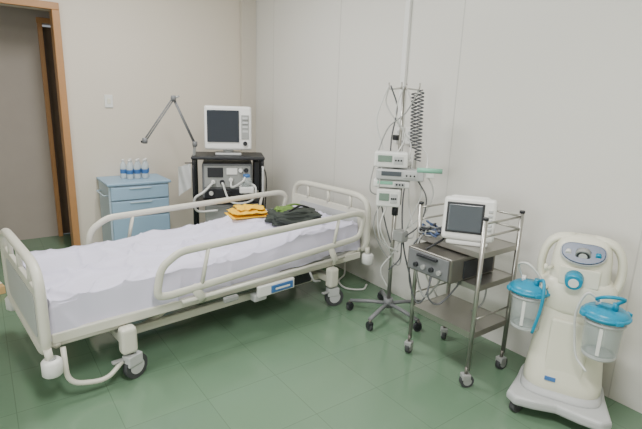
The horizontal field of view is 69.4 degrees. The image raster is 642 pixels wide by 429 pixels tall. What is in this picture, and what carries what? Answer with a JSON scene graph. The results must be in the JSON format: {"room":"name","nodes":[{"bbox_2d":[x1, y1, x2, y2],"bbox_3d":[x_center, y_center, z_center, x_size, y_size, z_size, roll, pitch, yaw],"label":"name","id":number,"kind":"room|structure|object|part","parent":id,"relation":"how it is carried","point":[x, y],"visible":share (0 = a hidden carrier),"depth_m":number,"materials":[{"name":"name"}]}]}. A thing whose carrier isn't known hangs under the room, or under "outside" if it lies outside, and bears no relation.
{"room":"hospital room","nodes":[
{"label":"hospital room","id":0,"kind":"room"},
{"bbox_2d":[0,0,53,10],"bbox_3d":[-2.747,-2.125,3.699,1.010,0.800,0.100,-8,17,-35],"label":"door","id":1,"kind":"structure","parent":0,"point":[42,0],"depth_m":3.98,"materials":[{"name":"paint"}]},
{"bbox_2d":[0,0,58,11],"bbox_3d":[-2.753,-1.763,3.778,1.070,0.060,0.160,-8,17,-35],"label":"door frame","id":2,"kind":"structure","parent":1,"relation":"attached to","point":[41,4],"depth_m":3.92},
{"bbox_2d":[0,6,58,239],"bbox_3d":[-3.251,-1.181,4.404,5.100,3.000,0.100,-8,17,-35],"label":"wall","id":3,"kind":"structure","parent":0,"point":[27,199],"depth_m":4.64,"materials":[{"name":"paint"}]},
{"bbox_2d":[36,17,49,24],"bbox_3d":[-2.434,-1.942,4.776,0.870,0.050,0.140,-8,17,-35],"label":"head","id":4,"kind":"object","parent":3,"relation":"attached to","point":[45,21],"visible":0.21,"depth_m":4.51},
{"bbox_3d":[-2.446,-2.355,4.695,0.800,0.800,0.100,-8,17,-35],"label":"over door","id":5,"kind":"part","parent":3,"relation":"part of","materials":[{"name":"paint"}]},
{"bbox_2d":[37,22,62,236],"bbox_3d":[-2.803,-0.828,4.798,0.040,2.160,0.140,-8,17,-35],"label":"door frame","id":6,"kind":"structure","parent":3,"relation":"attached to","point":[39,25],"depth_m":4.72,"materials":[{"name":"brown wood"}]},
{"bbox_2d":[42,27,69,232],"bbox_3d":[-2.484,-0.868,5.053,0.780,2.120,0.040,-8,17,-35],"label":"leaf","id":7,"kind":"object","parent":3,"relation":"attached to","point":[47,37],"visible":0.02,"depth_m":4.82,"materials":[{"name":"wood"}]},
{"bbox_2d":[54,0,239,245],"bbox_3d":[-1.552,-1.226,4.839,2.040,3.000,0.100,-8,17,-35],"label":"wall","id":8,"kind":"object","parent":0,"point":[140,53],"visible":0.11,"depth_m":4.60,"materials":[{"name":"paint"}]},
{"bbox_2d":[49,9,80,245],"bbox_3d":[-2.384,-0.722,4.335,0.060,2.200,0.160,-8,17,-35],"label":"door frame","id":9,"kind":"structure","parent":8,"relation":"attached to","point":[55,24],"depth_m":4.25,"materials":[{"name":"brown wood"}]},
{"bbox_2d":[104,95,112,107],"bbox_3d":[-2.033,-1.085,4.440,0.075,0.120,0.017,-8,17,-35],"label":"light switch","id":10,"kind":"object","parent":8,"relation":"attached to","point":[108,99],"visible":1,"depth_m":4.44,"materials":[{"name":"white plastic"}]},
{"bbox_2d":[0,233,641,428],"bbox_3d":[-1.581,0.960,2.396,5.400,0.100,8.800,-8,17,-35],"label":"floor","id":11,"kind":"structure","parent":0,"point":[290,358],"depth_m":2.61,"materials":[{"name":"green tile"}]},
{"bbox_2d":[0,282,5,293],"bbox_3d":[-2.553,0.574,3.507,0.180,0.062,0.240,14,18,40],"label":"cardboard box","id":12,"kind":"object","parent":11,"relation":"on","point":[2,287],"visible":1,"depth_m":3.52,"materials":[{"name":"beige cardboard"}]},
{"bbox_2d":[96,173,170,241],"bbox_3d":[-1.839,0.002,4.572,0.607,0.720,0.465,-8,17,-35],"label":"base cabinet","id":13,"kind":"object","parent":11,"relation":"on","point":[117,195],"visible":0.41,"depth_m":4.38,"materials":[{"name":"plastic"}]},
{"bbox_2d":[120,159,126,178],"bbox_3d":[-1.899,-0.440,4.456,0.062,0.186,0.061,-8,17,-35],"label":"water bottle","id":14,"kind":"object","parent":13,"relation":"on","point":[123,174],"visible":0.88,"depth_m":4.43,"materials":[{"name":"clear plastic"}]},
{"bbox_2d":[126,160,133,179],"bbox_3d":[-1.826,-0.430,4.424,0.062,0.186,0.061,-8,17,-35],"label":"water bottle","id":15,"kind":"object","parent":13,"relation":"on","point":[129,168],"visible":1,"depth_m":4.40,"materials":[{"name":"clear plastic"}]},
{"bbox_2d":[134,159,140,178],"bbox_3d":[-1.775,-0.440,4.473,0.062,0.186,0.061,-8,17,-35],"label":"water bottle","id":16,"kind":"object","parent":13,"relation":"on","point":[137,171],"visible":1,"depth_m":4.45,"materials":[{"name":"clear plastic"}]},
{"bbox_3d":[-1.694,-0.207,4.352,0.520,0.120,0.020,-8,17,-35],"label":"drawer","id":17,"kind":"part","parent":13,"relation":"part of","materials":[{"name":"blue plastic"}]},
{"bbox_3d":[-1.699,-0.067,4.386,0.520,0.145,0.020,-8,17,-35],"label":"drawer","id":18,"kind":"part","parent":13,"relation":"part of","materials":[{"name":"blue plastic"}]},
{"bbox_3d":[-1.685,-0.248,4.331,0.200,0.014,0.012,-8,17,-35],"label":"handle","id":19,"kind":"part","parent":13,"relation":"part of","materials":[{"name":"blue plastic"}]},
{"bbox_3d":[-1.689,-0.117,4.363,0.200,0.014,0.012,-8,17,-35],"label":"handle","id":20,"kind":"part","parent":13,"relation":"part of","materials":[{"name":"blue plastic"}]},
{"bbox_3d":[-1.708,0.171,4.444,0.520,0.320,0.020,-8,17,-35],"label":"door","id":21,"kind":"part","parent":13,"relation":"part of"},
{"bbox_2d":[141,159,148,178],"bbox_3d":[-1.712,-0.445,4.505,0.062,0.186,0.061,-8,17,-35],"label":"water bottle","id":22,"kind":"object","parent":13,"relation":"on","point":[144,168],"visible":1,"depth_m":4.49,"materials":[{"name":"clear plastic"}]},
{"bbox_2d":[0,180,373,384],"bbox_3d":[-0.773,0.302,3.266,2.335,0.823,1.032,-10,18,-41],"label":"hospital bed","id":23,"kind":"object","parent":11,"relation":"on","point":[60,297],"visible":0.93,"depth_m":2.81,"materials":[{"name":"beige plastic"}]},
{"bbox_3d":[-1.614,0.433,2.517,0.024,0.325,0.900,-10,18,-41],"label":"footboard panel","id":24,"kind":"part","parent":23,"relation":"part of","materials":[{"name":"beige plastic"}]},
{"bbox_3d":[-1.612,0.377,2.503,0.048,0.487,0.967,-10,18,-41],"label":"footboard frame","id":25,"kind":"part","parent":23,"relation":"part of","materials":[{"name":"beige plastic"}]},
{"bbox_3d":[-1.302,0.678,2.219,0.043,0.074,0.036,-10,18,-41],"label":"footboard post","id":26,"kind":"part","parent":23,"relation":"part of","materials":[{"name":"beige plastic"}]},
{"bbox_3d":[-1.031,0.666,2.476,0.085,0.150,0.070,-10,18,-41],"label":"leg","id":27,"kind":"part","parent":23,"relation":"part of","materials":[{"name":"beige plastic"}]},
{"bbox_3d":[-0.917,0.557,2.797,0.316,0.174,0.040,-10,18,-41],"label":"lift arm","id":28,"kind":"part","parent":23,"relation":"part of","materials":[{"name":"beige metal"}]},
{"bbox_3d":[-0.710,0.461,2.701,0.043,0.144,0.126,9,15,27],"label":"rail arm","id":29,"kind":"part","parent":23,"relation":"part of","materials":[{"name":"beige plastic"}]},
{"bbox_2d":[224,204,267,218],"bbox_3d":[-0.602,-0.040,3.765,0.312,0.086,0.236,-5,15,-28],"label":"towel","id":30,"kind":"object","parent":23,"relation":"on","point":[244,211],"visible":0.99,"depth_m":3.73,"materials":[{"name":"fabric"}]},
{"bbox_2d":[264,203,321,225],"bbox_3d":[-0.209,-0.010,3.610,0.472,0.132,0.297,-1,14,-14],"label":"backpack","id":31,"kind":"object","parent":23,"relation":"on","point":[288,214],"visible":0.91,"depth_m":3.51,"materials":[{"name":"fabric"}]},
{"bbox_3d":[-0.043,0.450,3.334,0.094,0.091,0.031,-4,15,-24],"label":"crank lever","id":32,"kind":"part","parent":23,"relation":"part of","materials":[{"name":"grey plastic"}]},
{"bbox_3d":[0.056,0.047,3.970,0.024,0.325,0.900,-10,18,-41],"label":"headboard panel","id":33,"kind":"part","parent":23,"relation":"part of","materials":[{"name":"beige plastic"}]},
{"bbox_3d":[0.058,-0.009,3.956,0.048,0.487,0.967,-10,18,-41],"label":"headboard frame","id":34,"kind":"part","parent":23,"relation":"part of","materials":[{"name":"beige plastic"}]},
{"bbox_3d":[0.082,0.467,3.461,0.085,0.150,0.070,-10,18,-41],"label":"leg","id":35,"kind":"part","parent":23,"relation":"part of","materials":[{"name":"beige plastic"}]},
{"bbox_3d":[0.092,0.304,3.406,0.045,0.173,0.127,9,15,27],"label":"rail arm","id":36,"kind":"part","parent":23,"relation":"part of","materials":[{"name":"beige plastic"}]},
{"bbox_3d":[0.367,0.292,3.672,0.042,0.073,0.036,-10,18,-41],"label":"headboard post","id":37,"kind":"part","parent":23,"relation":"part of","materials":[{"name":"beige plastic"}]},
{"bbox_2d":[141,95,266,224],"bbox_3d":[-1.047,-0.322,4.329,1.058,1.517,0.675,-1,14,-11],"label":"ventilator","id":38,"kind":"object","parent":11,"relation":"on","point":[228,172],"visible":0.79,"depth_m":4.28,"materials":[{"name":"plastic"}]},
{"bbox_3d":[-1.359,-0.815,3.897,0.012,0.357,0.284,14,18,42],"label":"arm rod","id":39,"kind":"part","parent":38,"relation":"part of","materials":[{"name":"grey plastic"}]},
{"bbox_3d":[-1.361,-0.788,3.904,0.012,0.357,0.284,14,18,42],"label":"arm rod","id":40,"kind":"part","parent":38,"relation":"part of","materials":[{"name":"grey plastic"}]},
{"bbox_3d":[-1.192,-0.796,4.047,0.182,0.395,0.012,-6,16,-29],"label":"arm rod","id":41,"kind":"part","parent":38,"relation":"part of","materials":[{"name":"grey plastic"}]},
{"bbox_3d":[-1.191,-0.824,4.041,0.182,0.395,0.012,-6,16,-29],"label":"arm rod","id":42,"kind":"part","parent":38,"relation":"part of","materials":[{"name":"grey plastic"}]},
{"bbox_3d":[-1.149,-0.292,4.186,0.022,0.301,0.070,-1,14,-11],"label":"handle","id":43,"kind":"part","parent":38,"relation":"part of","materials":[{"name":"plastic"}]},
{"bbox_3d":[-1.197,-0.153,4.437,0.027,0.849,0.388,-1,14,-11],"label":"frame","id":44,"kind":"part","parent":38,"relation":"part of","materials":[{"name":"plastic"}]},
{"bbox_3d":[-0.902,-0.814,4.272,0.290,0.289,0.038,-1,14,-11],"label":"screen glass","id":45,"kind":"part","parent":38,"relation":"part of","materials":[{"name":"black glass"}]},
{"bbox_2d":[191,152,264,159],"bbox_3d":[-0.880,-0.558,4.410,0.660,0.030,0.420,-1,14,-11],"label":"shelf","id":46,"kind":"object","parent":38,"relation":"attached to","point":[198,155],"depth_m":4.27,"materials":[{"name":"plastic"}]},
{"bbox_2d":[196,195,259,203],"bbox_3d":[-0.894,-0.160,4.506,0.600,0.025,0.400,-1,14,-11],"label":"shelf","id":47,"kind":"object","parent":38,"relation":"attached to","point":[200,198],"depth_m":4.36,"materials":[{"name":"plastic"}]},
{"bbox_2d":[226,168,236,174],"bbox_3d":[-0.824,-0.398,4.289,0.100,0.060,0.010,-1,14,-11],"label":"label","id":48,"kind":"object","parent":38,"relation":"attached to","point":[229,171],"depth_m":4.28,"materials":[{"name":"white plastic"}]},
{"bbox_3d":[-0.589,-0.161,4.557,0.027,0.849,0.388,-1,14,-11],"label":"frame","id":49,"kind":"part","parent":38,"relation":"part of","materials":[{"name":"plastic"}]},
{"bbox_3d":[-0.541,-0.300,4.306,0.022,0.301,0.070,-1,14,-11],"label":"handle","id":50,"kind":"part","parent":38,"relation":"part of","materials":[{"name":"grey plastic"}]},
{"bbox_2d":[338,262,366,289],"bbox_3d":[0.223,0.430,3.995,0.223,0.300,0.496,-5,15,-26],"label":"power cable","id":51,"kind":"object","parent":11,"relation":"on","point":[340,278],"visible":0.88,"depth_m":3.92,"materials":[{"name":"white plastic"}]},
{"bbox_2d":[346,82,442,331],"bbox_3d":[0.529,-0.054,3.191,0.598,1.640,0.594,-8,17,-35],"label":"stand","id":52,"kind":"object","parent":11,"relation":"on","point":[393,174],"visible":0.98,"depth_m":3.08,"materials":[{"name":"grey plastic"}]},
{"bbox_3d":[0.352,0.640,3.407,0.282,0.047,0.032,6,14,15],"label":"leg","id":53,"kind":"part","parent":52,"relation":"part of","materials":[{"name":"grey plastic"}]},
{"bbox_3d":[0.409,0.679,3.257,0.032,0.047,0.282,11,16,32],"label":"leg","id":54,"kind":"part","parent":52,"relation":"part of","materials":[{"name":"grey plastic"}]},
{"bbox_3d":[0.482,0.621,3.507,0.032,0.047,0.282,1,14,-2],"label":"leg","id":55,"kind":"part","parent":52,"relation":"part of","materials":[{"name":"grey plastic"}]},
{"bbox_3d":[0.574,0.683,3.264,0.032,0.047,0.282,-9,17,-37],"label":"leg","id":56,"kind":"part","parent":52,"relation":"part of","materials":[{"name":"grey plastic"}]},
{"bbox_3d":[0.619,0.647,3.419,0.282,0.047,0.032,-3,14,-20],"label":"leg","id":57,"kind":"part","parent":52,"relation":"part of","materials":[{"name":"grey plastic"}]},
{"bbox_2d":[404,201,524,387],"bbox_3d":[0.775,0.427,2.683,0.543,0.962,0.501,-8,17,-35],"label":"trolley","id":58,"kind":"object","parent":11,"relation":"on","point":[470,267],"visible":0.91,"depth_m":2.58,"materials":[{"name":"silver metal"}]},
{"bbox_3d":[0.566,0.351,2.779,0.025,0.850,0.025,-8,17,-35],"label":"post","id":59,"kind":"part","parent":58,"relation":"part of","materials":[{"name":"silver metal"}]},
{"bbox_3d":[0.576,0.234,2.518,0.020,0.014,0.140,-8,17,-35],"label":"drawer pull","id":60,"kind":"part","parent":58,"relation":"part of","materials":[{"name":"plastic"}]},
{"bbox_3d":[0.833,0.314,2.970,0.025,0.850,0.025,-8,17,-35],"label":"post","id":61,"kind":"part","parent":58,"relation":"part of","materials":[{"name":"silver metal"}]},
{"bbox_2d":[415,294,504,331],"bbox_3d":[0.819,0.582,2.756,0.330,0.008,0.430,-8,17,-35],"label":"shelf","id":62,"kind":"object","parent":58,"relation":"attached to","point":[455,313],"depth_m":2.72,"materials":[{"name":"silver metal"}]},
{"bbox_2d":[441,195,497,247],"bbox_3d":[0.826,0.023,2.589,0.275,0.256,0.230,6,14,17],"label":"patient monitor","id":63,"kind":"object","parent":58,"relation":"on","point":[462,223],"visible":0.84,"depth_m":2.50,"materials":[{"name":"white plastic"}]},
{"bbox_3d":[0.837,-0.090,2.585,0.219,0.028,0.020,6,14,17],"label":"carry handle","id":64,"kind":"part","parent":63,"relation":"part of","materials":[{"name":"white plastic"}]},
{"bbox_2d":[432,235,515,252],"bbox_3d":[0.834,0.145,2.650,0.330,0.008,0.430,-8,17,-35],"label":"shelf","id":65,"kind":"object","parent":58,"relation":"attached to","point":[498,245],"depth_m":2.53,"materials":[{"name":"silver metal"}]},
{"bbox_3d":[0.819,0.441,2.443,0.025,0.850,0.025,-8,17,-35],"label":"post","id":66,"kind":"part","parent":58,"relation":"part of","materials":[{"name":"silver metal"}]},
{"bbox_3d":[0.865,0.284,2.547,0.260,0.100,0.008,-8,17,-35],"label":"panel","id":67,"kind":"part","parent":58,"relation":"part of","materials":[{"name":"plastic"}]},
{"bbox_2d":[463,269,510,284],"bbox_3d":[0.828,0.319,2.692,0.330,0.008,0.430,-8,17,-35],"label":"shelf","id":68,"kind":"object","parent":58,"relation":"attached to","point":[494,276],"depth_m":2.56,"materials":[{"name":"silver metal"}]},
{"bbox_3d":[1.085,0.404,2.634,0.025,0.850,0.025,-8,17,-35],"label":"post","id":69,"kind":"part","parent":58,"relation":"part of","materials":[{"name":"silver metal"}]},
{"bbox_2d":[506,232,632,428],"bbox_3d":[1.203,0.549,2.320,0.539,0.924,0.489,10,16,29],"label":"suction machine","id":70,"kind":"object","parent":11,"relation":"on","point":[561,372],"visible":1,"depth_m":2.24,"materials":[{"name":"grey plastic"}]},
{"bbox_3d":[1.058,0.363,2.346,0.190,0.060,0.190,10,16,29],"label":"lid","id":71,"kind":"part","parent":70,"relation":"part of","materials":[{"name":"teal plastic"}]},
{"bbox_3d":[1.180,0.229,2.339,0.156,0.312,0.080,10,16,29],"label":"handle","id":72,"kind":"part","parent":70,"relation":"part of","materials":[{"name":"beige plastic"}]},
{"bbox_3d":[1.200,0.667,2.267,0.170,0.299,0.040,10,16,29],"label":"seam plate","id":73,"kind":"part","parent":70,"relation":"part of","materials":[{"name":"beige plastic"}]},
{"bbox_3d":[1.194,0.309,2.189,0.084,0.086,0.065,10,16,29],"label":"vacuum knob","id":74,"kind":"part","parent":70,"relation":"part of","materials":[{"name":"teal plastic"}]},
{"bbox_3d":[1.222,0.299,2.196,0.170,0.090,0.010,10,16,29],"label":"recess panel","id":75,"kind":"part","parent":70,"relation":"part of","materials":[{"name":"beige plastic"}]},
{"bbox_3d":[1.230,0.187,2.175,0.184,0.101,0.018,10,-16,29],"label":"control panel","id":76,"kind":"part","parent":70,"relation":"part of","materials":[{"name":"grey plastic"}]},
{"bbox_3d":[1.281,0.435,2.082,0.190,0.060,0.190,10,16,29],"label":"lid","id":77,"kind":"part","parent":70,"relation":"part of","materials":[{"name":"teal plastic"}]},
{"bbox_3d":[1.380,0.263,2.228,0.156,0.312,0.080,10,16,29],"label":"handle","id":78,"kind":"part","parent":70,"relation":"part of","materials":[{"name":"beige plastic"}]},
{"bbox_2d":[393,126,404,142],"bbox_3d":[0.580,-0.603,3.512,0.067,0.120,0.085,-8,17,-35],"label":"wall socket","id":79,"kind":"object","parent":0,"point":[395,137],"depth_m":3.50,"materials":[{"name":"white plastic"}]},
{"bbox_2d":[405,127,414,143],"bbox_3d":[0.661,-0.582,3.438,0.026,0.120,0.085,-8,17,-35],"label":"wall socket","id":80,"kind":"object","parent":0,"point":[408,130],"depth_m":3.44,"materials":[{"name":"white plastic"}]},
{"bbox_2d":[407,152,415,168],"bbox_3d":[0.650,-0.401,3.453,0.067,0.120,0.085,-8,17,-35],"label":"wall socket","id":81,"kind":"object","parent":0,"point":[411,162],"depth_m":3.44,"materials":[{"name":"white plastic"}]},
{"bbox_2d":[256,0,641,412],"bbox_3d":[1.231,-0.621,2.743,0.100,3.000,6.700,-8,17,-35],"label":"wall","id":82,"kind":"structure","parent":0,"point":[547,125],"depth_m":2.95,"materials":[{"name":"white paint"}]},
{"bbox_2d":[239,0,255,204],"bbox_3d":[-0.827,-1.301,5.255,0.168,3.000,0.070,-8,17,-35],"label":"trim","id":83,"kind":"structure","parent":82,"relation":"attached to","point":[247,8],"depth_m":5.12,"materials":[{"name":"beige paint"}]},
{"bbox_2d":[272,30,273,179],"bbox_3d":[-0.514,-1.224,4.980,0.003,3.000,0.006,-8,17,-35],"label":"joint","id":84,"kind":"object","parent":82,"relation":"attached to","point":[273,30],"visible":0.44,"depth_m":4.92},
{"bbox_2d":[333,0,341,198],"bbox_3d":[0.144,-0.989,4.105,0.003,3.000,0.006,-8,17,-35],"label":"joint","id":85,"kind":"object","parent":82,"relation":"attached to","point":[341,0],"visible":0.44,"depth_m":4.09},
{"bbox_2d":[397,0,412,126],"bbox_3d":[0.626,-1.470,3.314,0.028,1.660,0.045,-8,17,-35],"label":"cable trunking","id":86,"kind":"object","parent":82,"relation":"attached to","point":[408,6],"visible":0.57,"depth_m":3.37,"materials":[{"name":"white plastic"}]},
{"bbox_2d":[436,0,465,293],"bbox_3d":[0.896,-0.720,3.105,0.003,3.000,0.006,-8,17,-35],"label":"joint","id":87,"kind":"object","parent":82,"relation":"attached to","point":[465,0],"visible":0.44,"depth_m":3.10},
{"bbox_2d":[608,231,641,397],"bbox_3d":[1.607,-0.466,2.159,0.003,3.000,0.006,-8,17,-35],"label":"joint","id":88,"kind":"object","parent":82,"relation":"attached to","point":[641,231],"visible":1,"depth_m":2.38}
]}

